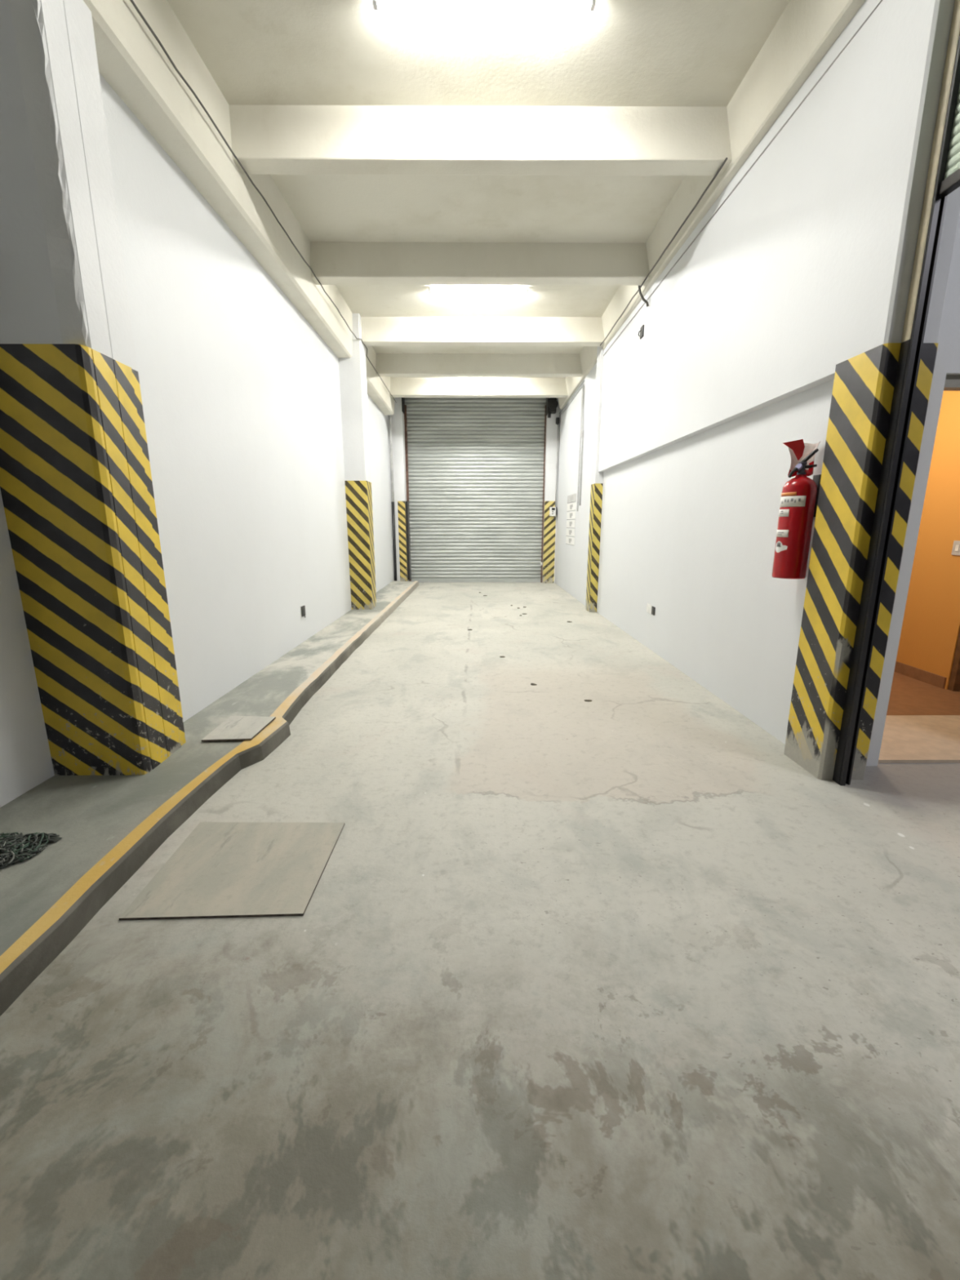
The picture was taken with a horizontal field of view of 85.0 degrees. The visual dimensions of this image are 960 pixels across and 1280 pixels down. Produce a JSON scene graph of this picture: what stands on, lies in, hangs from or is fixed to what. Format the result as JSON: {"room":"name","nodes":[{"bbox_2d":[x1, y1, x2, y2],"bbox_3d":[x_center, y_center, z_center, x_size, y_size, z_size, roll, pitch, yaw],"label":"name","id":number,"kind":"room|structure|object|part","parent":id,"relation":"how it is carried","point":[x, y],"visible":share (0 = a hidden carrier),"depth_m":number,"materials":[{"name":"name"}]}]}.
{"room":"parking garage","nodes":[
{"label":"parking garage","id":0,"kind":"room"},
{"bbox_2d":[0,0,186,775],"bbox_3d":[-2.027,-1.378,2.554,0.488,4.205,0.435,0,12,0],"label":"pillar","id":1,"kind":"structure","parent":0,"point":[76,483],"depth_m":2.48,"materials":[{"name":"white paint"}]},
{"bbox_2d":[0,72,394,807],"bbox_3d":[-2.261,-1.621,3.882,0.515,4.300,18.300,0,12,0],"label":"wall","id":2,"kind":"structure","parent":0,"point":[241,393],"depth_m":4.01,"materials":[{"name":"white paint"}]},
{"bbox_2d":[300,604,306,617],"bbox_3d":[-2.002,-0.320,5.941,0.032,0.140,0.116,0,12,0],"label":"wall outlet","id":3,"kind":"object","parent":2,"relation":"attached to","point":[302,607],"visible":1,"depth_m":5.91,"materials":[{"name":"white plastic"}]},
{"bbox_2d":[388,414,397,581],"bbox_3d":[-1.984,-3.351,12.093,0.136,3.959,0.081,-12,17,-44],"label":"drain pipe","id":4,"kind":"object","parent":2,"relation":"attached to","point":[390,415],"visible":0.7,"depth_m":12.07,"materials":[{"name":"black paint"}]},
{"bbox_2d":[338,313,376,609],"bbox_3d":[-1.894,-2.574,7.995,0.393,4.205,0.385,0,12,0],"label":"pillar","id":5,"kind":"structure","parent":0,"point":[352,371],"depth_m":7.85,"materials":[{"name":"white paint"}]},
{"bbox_2d":[387,397,408,581],"bbox_3d":[-1.922,-3.511,12.477,0.333,4.300,0.603,0,12,0],"label":"pillar","id":6,"kind":"structure","parent":0,"point":[397,418],"depth_m":12.20,"materials":[{"name":"white paint"}]},
{"bbox_2d":[167,0,790,377],"bbox_3d":[-0.144,-3.832,3.457,4.950,0.200,18.400,0,12,0],"label":"ceiling","id":7,"kind":"structure","parent":0,"point":[678,53],"depth_m":3.53,"materials":[{"name":"white paint"}]},
{"bbox_2d":[83,0,395,414],"bbox_3d":[-1.980,-4.181,6.802,0.382,0.595,9.200,0,12,0],"label":"ceiling beam","id":8,"kind":"structure","parent":7,"relation":"attached to","point":[131,60],"depth_m":3.46,"materials":[{"name":"beige paint"}]},
{"bbox_2d":[129,0,396,403],"bbox_3d":[-1.727,-4.115,6.797,0.108,0.029,9.141,0,12,0],"label":"cable","id":9,"kind":"object","parent":8,"relation":"attached to","point":[131,1],"visible":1,"depth_m":3.61,"materials":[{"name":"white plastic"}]},
{"bbox_2d":[375,353,582,377],"bbox_3d":[-0.016,-4.839,9.216,3.660,0.345,0.180,0,12,0],"label":"ceiling beam","id":10,"kind":"structure","parent":7,"relation":"attached to","point":[506,365],"depth_m":9.13,"materials":[{"name":"beige paint"}]},
{"bbox_2d":[390,377,568,397],"bbox_3d":[-0.023,-5.172,10.730,3.660,0.345,0.220,0,12,0],"label":"ceiling beam","id":11,"kind":"structure","parent":7,"relation":"attached to","point":[399,387],"depth_m":10.63,"materials":[{"name":"beige paint"}]},
{"bbox_2d":[429,286,528,297],"bbox_3d":[-0.013,-4.373,6.574,1.240,0.082,0.150,0,12,0],"label":"tube light","id":12,"kind":"object","parent":7,"relation":"attached to","point":[432,289],"visible":1,"depth_m":6.53,"materials":[{"name":"white plastic"}]},
{"bbox_2d":[310,242,649,285],"bbox_3d":[0.001,-4.053,5.641,3.660,0.345,0.200,0,12,0],"label":"ceiling beam","id":13,"kind":"structure","parent":7,"relation":"attached to","point":[574,264],"depth_m":5.55,"materials":[{"name":"beige paint"}]},
{"bbox_2d":[229,105,731,175],"bbox_3d":[0.009,-3.656,3.834,3.660,0.345,0.180,0,12,0],"label":"ceiling beam","id":14,"kind":"structure","parent":7,"relation":"attached to","point":[266,140],"depth_m":3.76,"materials":[{"name":"beige paint"}]},
{"bbox_2d":[360,316,604,346],"bbox_3d":[-0.008,-4.487,7.614,3.660,0.345,0.200,0,12,0],"label":"ceiling beam","id":15,"kind":"structure","parent":7,"relation":"attached to","point":[375,331],"depth_m":7.52,"materials":[{"name":"beige paint"}]},
{"bbox_2d":[372,0,596,11],"bbox_3d":[0.024,-3.557,2.863,1.240,0.082,0.150,0,12,0],"label":"tube light","id":16,"kind":"object","parent":7,"relation":"attached to","point":[591,4],"visible":1,"depth_m":2.91,"materials":[{"name":"white plastic"}]},
{"bbox_2d":[557,0,866,408],"bbox_3d":[1.899,-4.311,6.904,0.332,0.385,9.880,0,12,0],"label":"ceiling beam","id":17,"kind":"structure","parent":7,"relation":"attached to","point":[806,30],"depth_m":3.48,"materials":[{"name":"beige paint"}]},
{"bbox_2d":[638,285,648,306],"bbox_3d":[1.801,-3.822,5.780,0.138,0.281,0.044,10,16,37],"label":"cable","id":18,"kind":"object","parent":17,"relation":"hanging from","point":[646,301],"visible":0.88,"depth_m":5.78,"materials":[{"name":"black plastic"}]},
{"bbox_2d":[600,157,727,346],"bbox_3d":[1.766,-3.875,5.709,0.020,0.027,4.000,0,12,0],"label":"cable","id":19,"kind":"object","parent":17,"relation":"attached to","point":[726,158],"visible":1,"depth_m":4.73,"materials":[{"name":"grey plastic"}]},
{"bbox_2d":[0,582,959,1279],"bbox_3d":[2.181,0.526,4.426,9.600,0.171,18.400,0,12,0],"label":"floor","id":20,"kind":"structure","parent":0,"point":[615,985],"depth_m":1.54,"materials":[{"name":"concrete"}]},
{"bbox_2d":[0,581,414,955],"bbox_3d":[-1.933,0.527,3.921,0.968,0.106,17.450,0,12,0],"label":"walkway","id":21,"kind":"object","parent":20,"relation":"on","point":[91,815],"visible":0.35,"depth_m":2.57,"materials":[{"name":"concrete"}]},
{"bbox_2d":[0,831,62,868],"bbox_3d":[-2.042,0.853,2.099,0.548,0.036,0.310,-1,12,-4],"label":"heap","id":22,"kind":"object","parent":21,"relation":"on","point":[14,848],"visible":1,"depth_m":2.15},
{"bbox_2d":[201,715,275,742],"bbox_3d":[-1.557,0.572,3.408,0.315,0.012,0.415,0,12,0],"label":"board","id":23,"kind":"object","parent":21,"relation":"on","point":[234,728],"visible":1,"depth_m":3.38,"materials":[{"name":"grey wood"}]},
{"bbox_2d":[0,580,418,1016],"bbox_3d":[-1.408,0.523,3.922,0.232,0.113,17.450,0,12,0],"label":"kerb","id":24,"kind":"object","parent":20,"relation":"on","point":[37,947],"visible":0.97,"depth_m":2.21,"materials":[{"name":"yellow paint"}]},
{"bbox_2d":[119,822,345,919],"bbox_3d":[-0.992,0.943,2.205,0.694,0.009,0.628,0,12,0],"label":"access cover","id":25,"kind":"object","parent":20,"relation":"on","point":[221,869],"visible":1,"depth_m":2.14,"materials":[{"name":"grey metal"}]},
{"bbox_2d":[542,397,559,582],"bbox_3d":[1.689,-3.537,12.596,0.303,4.300,0.393,0,12,0],"label":"pillar","id":26,"kind":"structure","parent":0,"point":[549,525],"depth_m":12.44,"materials":[{"name":"white paint"}]},
{"bbox_2d":[549,506,556,520],"bbox_3d":[1.735,-2.997,12.456,0.157,0.315,0.112,0,12,0],"label":"control box","id":27,"kind":"object","parent":26,"relation":"attached to","point":[553,510],"visible":1,"depth_m":12.40,"materials":[{"name":"white plastic"}]},
{"bbox_2d":[555,424,558,506],"bbox_3d":[1.795,-4.101,12.251,0.041,1.950,0.035,0,12,0],"label":"conduit","id":28,"kind":"object","parent":26,"relation":"attached to","point":[557,424],"visible":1,"depth_m":12.25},
{"bbox_2d":[555,417,559,424],"bbox_3d":[1.777,-5.012,12.002,0.075,0.145,0.100,0,12,0],"label":"junction box","id":29,"kind":"object","parent":26,"relation":"attached to","point":[557,418],"visible":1,"depth_m":11.95,"materials":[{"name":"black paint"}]},
{"bbox_2d":[555,362,596,605],"bbox_3d":[2.028,-3.080,10.518,0.345,4.300,4.750,0,12,0],"label":"wall","id":30,"kind":"structure","parent":0,"point":[571,561],"depth_m":10.07,"materials":[{"name":"white paint"}]},
{"bbox_2d":[565,536,574,545],"bbox_3d":[1.851,-2.038,10.772,0.006,0.155,1.000,0,12,0],"label":"sheet","id":31,"kind":"object","parent":30,"relation":"attached to","point":[569,540],"visible":1,"depth_m":10.73,"materials":[{"name":"white paper"}]},
{"bbox_2d":[566,528,574,537],"bbox_3d":[1.851,-2.202,10.736,0.006,0.155,1.000,0,12,0],"label":"sheet","id":32,"kind":"object","parent":30,"relation":"attached to","point":[570,532],"visible":1,"depth_m":10.73,"materials":[{"name":"white paper"}]},
{"bbox_2d":[566,520,575,528],"bbox_3d":[1.851,-2.366,10.700,0.006,0.155,1.000,0,12,0],"label":"sheet","id":33,"kind":"object","parent":30,"relation":"attached to","point":[570,523],"visible":1,"depth_m":10.64,"materials":[{"name":"white paper"}]},
{"bbox_2d":[566,511,575,519],"bbox_3d":[1.851,-2.530,10.664,0.006,0.155,1.000,0,12,0],"label":"sheet","id":34,"kind":"object","parent":30,"relation":"attached to","point":[570,515],"visible":1,"depth_m":10.64,"materials":[{"name":"white paper"}]},
{"bbox_2d":[559,379,584,416],"bbox_3d":[1.835,-4.853,10.614,0.038,0.102,2.680,0,12,-1],"label":"conduit","id":35,"kind":"object","parent":30,"relation":"attached to","point":[584,380],"visible":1,"depth_m":10.40,"materials":[{"name":"white plastic"}]},
{"bbox_2d":[567,502,576,511],"bbox_3d":[1.851,-2.695,10.628,0.006,0.155,1.000,0,12,0],"label":"sheet","id":36,"kind":"object","parent":30,"relation":"attached to","point":[571,507],"visible":1,"depth_m":10.55,"materials":[{"name":"white paper"}]},
{"bbox_2d":[567,493,576,503],"bbox_3d":[1.851,-2.859,10.592,0.006,0.155,1.000,0,12,0],"label":"sheet","id":37,"kind":"object","parent":30,"relation":"attached to","point":[571,498],"visible":1,"depth_m":10.54,"materials":[{"name":"grey paper"}]},
{"bbox_2d":[577,385,584,511],"bbox_3d":[1.841,-3.470,9.566,0.034,2.171,0.260,0,12,0],"label":"conduit","id":38,"kind":"object","parent":30,"relation":"attached to","point":[583,386],"visible":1,"depth_m":9.52,"materials":[{"name":"white plastic"}]},
{"bbox_2d":[585,346,604,612],"bbox_3d":[1.873,-2.585,8.266,0.180,4.300,0.245,0,12,0],"label":"pillar","id":39,"kind":"structure","parent":0,"point":[597,482],"depth_m":8.29,"materials":[{"name":"white paint"}]},
{"bbox_2d":[596,0,885,744],"bbox_3d":[2.041,-1.977,5.498,0.333,4.300,5.673,0,12,-1],"label":"wall","id":40,"kind":"structure","parent":0,"point":[734,362],"depth_m":3.91,"materials":[{"name":"white paint"}]},
{"bbox_2d":[638,324,644,338],"bbox_3d":[1.843,-3.533,6.010,0.059,0.120,0.100,0,12,0],"label":"wall hook","id":41,"kind":"object","parent":40,"relation":"attached to","point":[642,329],"visible":1,"depth_m":5.99,"materials":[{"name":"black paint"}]},
{"bbox_2d":[646,603,655,615],"bbox_3d":[1.952,-0.348,5.961,0.020,0.097,0.293,0,12,0],"label":"wall outlet","id":42,"kind":"object","parent":40,"relation":"attached to","point":[650,609],"visible":1,"depth_m":5.95,"materials":[{"name":"white plastic"}]},
{"bbox_3d":[1.955,-0.361,6.042,0.014,0.100,0.180,0,12,0],"label":"plate","id":43,"kind":"part","parent":42,"relation":"part of","materials":[{"name":"white plastic"}]},
{"bbox_2d":[603,0,882,355],"bbox_3d":[1.873,-3.629,5.124,0.011,0.030,5.430,0,12,-1],"label":"cable","id":44,"kind":"object","parent":40,"relation":"attached to","point":[881,1],"visible":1,"depth_m":3.55,"materials":[{"name":"white plastic"}]},
{"bbox_2d":[771,439,821,578],"bbox_3d":[1.879,-0.767,3.110,0.187,0.792,0.199,11,17,41],"label":"fire extinguisher","id":45,"kind":"object","parent":40,"relation":"attached to","point":[800,494],"visible":1,"depth_m":3.07,"materials":[{"name":"red metal"}]},
{"bbox_3d":[1.905,-1.059,3.036,0.091,0.092,0.024,6,14,25],"label":"lever","id":46,"kind":"part","parent":45,"relation":"part of","materials":[{"name":"black paint"}]},
{"bbox_3d":[1.910,-1.008,3.045,0.081,0.022,0.020,6,14,26],"label":"carry handle","id":47,"kind":"part","parent":45,"relation":"part of","materials":[{"name":"metal"}]},
{"bbox_2d":[783,0,959,779],"bbox_3d":[2.034,-1.351,2.650,0.263,4.300,0.343,0,12,0],"label":"pillar","id":48,"kind":"structure","parent":0,"point":[914,37],"depth_m":2.59,"materials":[{"name":"white paint"}]},
{"bbox_2d":[832,0,959,786],"bbox_3d":[2.019,-0.854,0.383,0.060,4.303,4.297,0,12,0],"label":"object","id":49,"kind":"object","parent":48,"relation":"attached to","point":[943,179],"visible":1,"depth_m":2.46,"materials":[{"name":"metal"}]},
{"bbox_3d":[1.988,-0.300,2.678,0.016,2.235,0.052,0,12,0],"label":"guide rail","id":50,"kind":"part","parent":49,"relation":"part of","materials":[{"name":"black paint"}]},
{"bbox_3d":[1.988,-2.395,2.218,0.016,2.055,0.052,0,12,0],"label":"guide rail","id":51,"kind":"part","parent":49,"relation":"part of","materials":[{"name":"beige paint"}]},
{"bbox_2d":[944,84,959,178],"bbox_3d":[2.020,-2.240,0.059,0.011,1.455,4.260,0,12,0],"label":"curtain","id":52,"kind":"object","parent":49,"relation":"hanging from","point":[952,150],"depth_m":2.21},
{"bbox_2d":[866,214,959,765],"bbox_3d":[4.572,-1.367,2.726,4.830,4.300,0.130,0,12,0],"label":"wall","id":53,"kind":"structure","parent":0,"point":[948,354],"depth_m":2.75,"materials":[{"name":"white paint"}]},
{"bbox_2d":[943,374,959,391],"bbox_3d":[2.825,-0.325,2.947,0.924,2.130,0.070,0,12,0],"label":"door frame","id":54,"kind":"structure","parent":53,"relation":"attached to","point":[952,383],"depth_m":2.69,"materials":[{"name":"grey metal"}]},
{"bbox_2d":[896,391,959,689],"bbox_3d":[4.085,-1.113,5.293,0.180,2.700,2.220,0,12,0],"label":"door","id":55,"kind":"structure","parent":0,"point":[931,625],"depth_m":4.57,"materials":[{"name":"paint"}]},
{"bbox_2d":[893,661,946,688],"bbox_3d":[3.988,0.146,5.529,0.015,0.100,2.100,0,12,0],"label":"baseboard","id":56,"kind":"structure","parent":55,"relation":"attached to","point":[939,681],"depth_m":4.74,"materials":[{"name":"brown wood"}]},
{"bbox_2d":[951,540,959,555],"bbox_3d":[3.991,-0.767,4.375,0.018,0.120,0.100,0,12,0],"label":"light switch","id":57,"kind":"object","parent":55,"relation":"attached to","point":[956,547],"visible":1,"depth_m":4.39,"materials":[{"name":"white plastic"}]},
{"bbox_2d":[947,629,959,691],"bbox_3d":[4.671,-0.869,4.187,1.320,2.700,0.050,0,12,0],"label":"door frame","id":58,"kind":"structure","parent":0,"point":[954,680],"depth_m":4.43,"materials":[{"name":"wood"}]},
{"bbox_3d":[-0.160,-3.591,12.838,4.800,4.300,0.180,0,12,0],"label":"wall","id":59,"kind":"structure","parent":0,"visible":0},
{"bbox_2d":[401,397,558,582],"bbox_3d":[-0.002,-3.509,12.483,3.514,4.293,0.630,0,12,0],"label":"roller shutter","id":60,"kind":"object","parent":59,"relation":"attached to","point":[475,467],"visible":0.99,"depth_m":12.52,"materials":[{"name":"metal"}]},
{"bbox_3d":[-1.751,-5.389,12.005,0.015,0.370,0.520,0,12,0],"label":"plate","id":61,"kind":"part","parent":60,"relation":"part of","materials":[{"name":"metal"}]},
{"bbox_3d":[-1.728,-3.433,12.590,0.058,4.100,0.132,0,12,0],"label":"guide rail","id":62,"kind":"part","parent":60,"relation":"part of","materials":[{"name":"metal"}]},
{"bbox_3d":[-1.726,-2.384,12.614,0.056,1.840,0.260,0,12,0],"label":"reveal plate","id":63,"kind":"part","parent":60,"relation":"part of","materials":[{"name":"black paint"}]},
{"bbox_3d":[1.546,-3.437,12.604,0.080,4.100,0.132,0,12,0],"label":"guide rail","id":64,"kind":"part","parent":60,"relation":"part of","materials":[{"name":"metal"}]},
{"bbox_3d":[1.534,-5.355,11.946,0.015,0.410,0.360,0,12,0],"label":"plate","id":65,"kind":"part","parent":60,"relation":"part of","materials":[{"name":"metal"}]}
]}

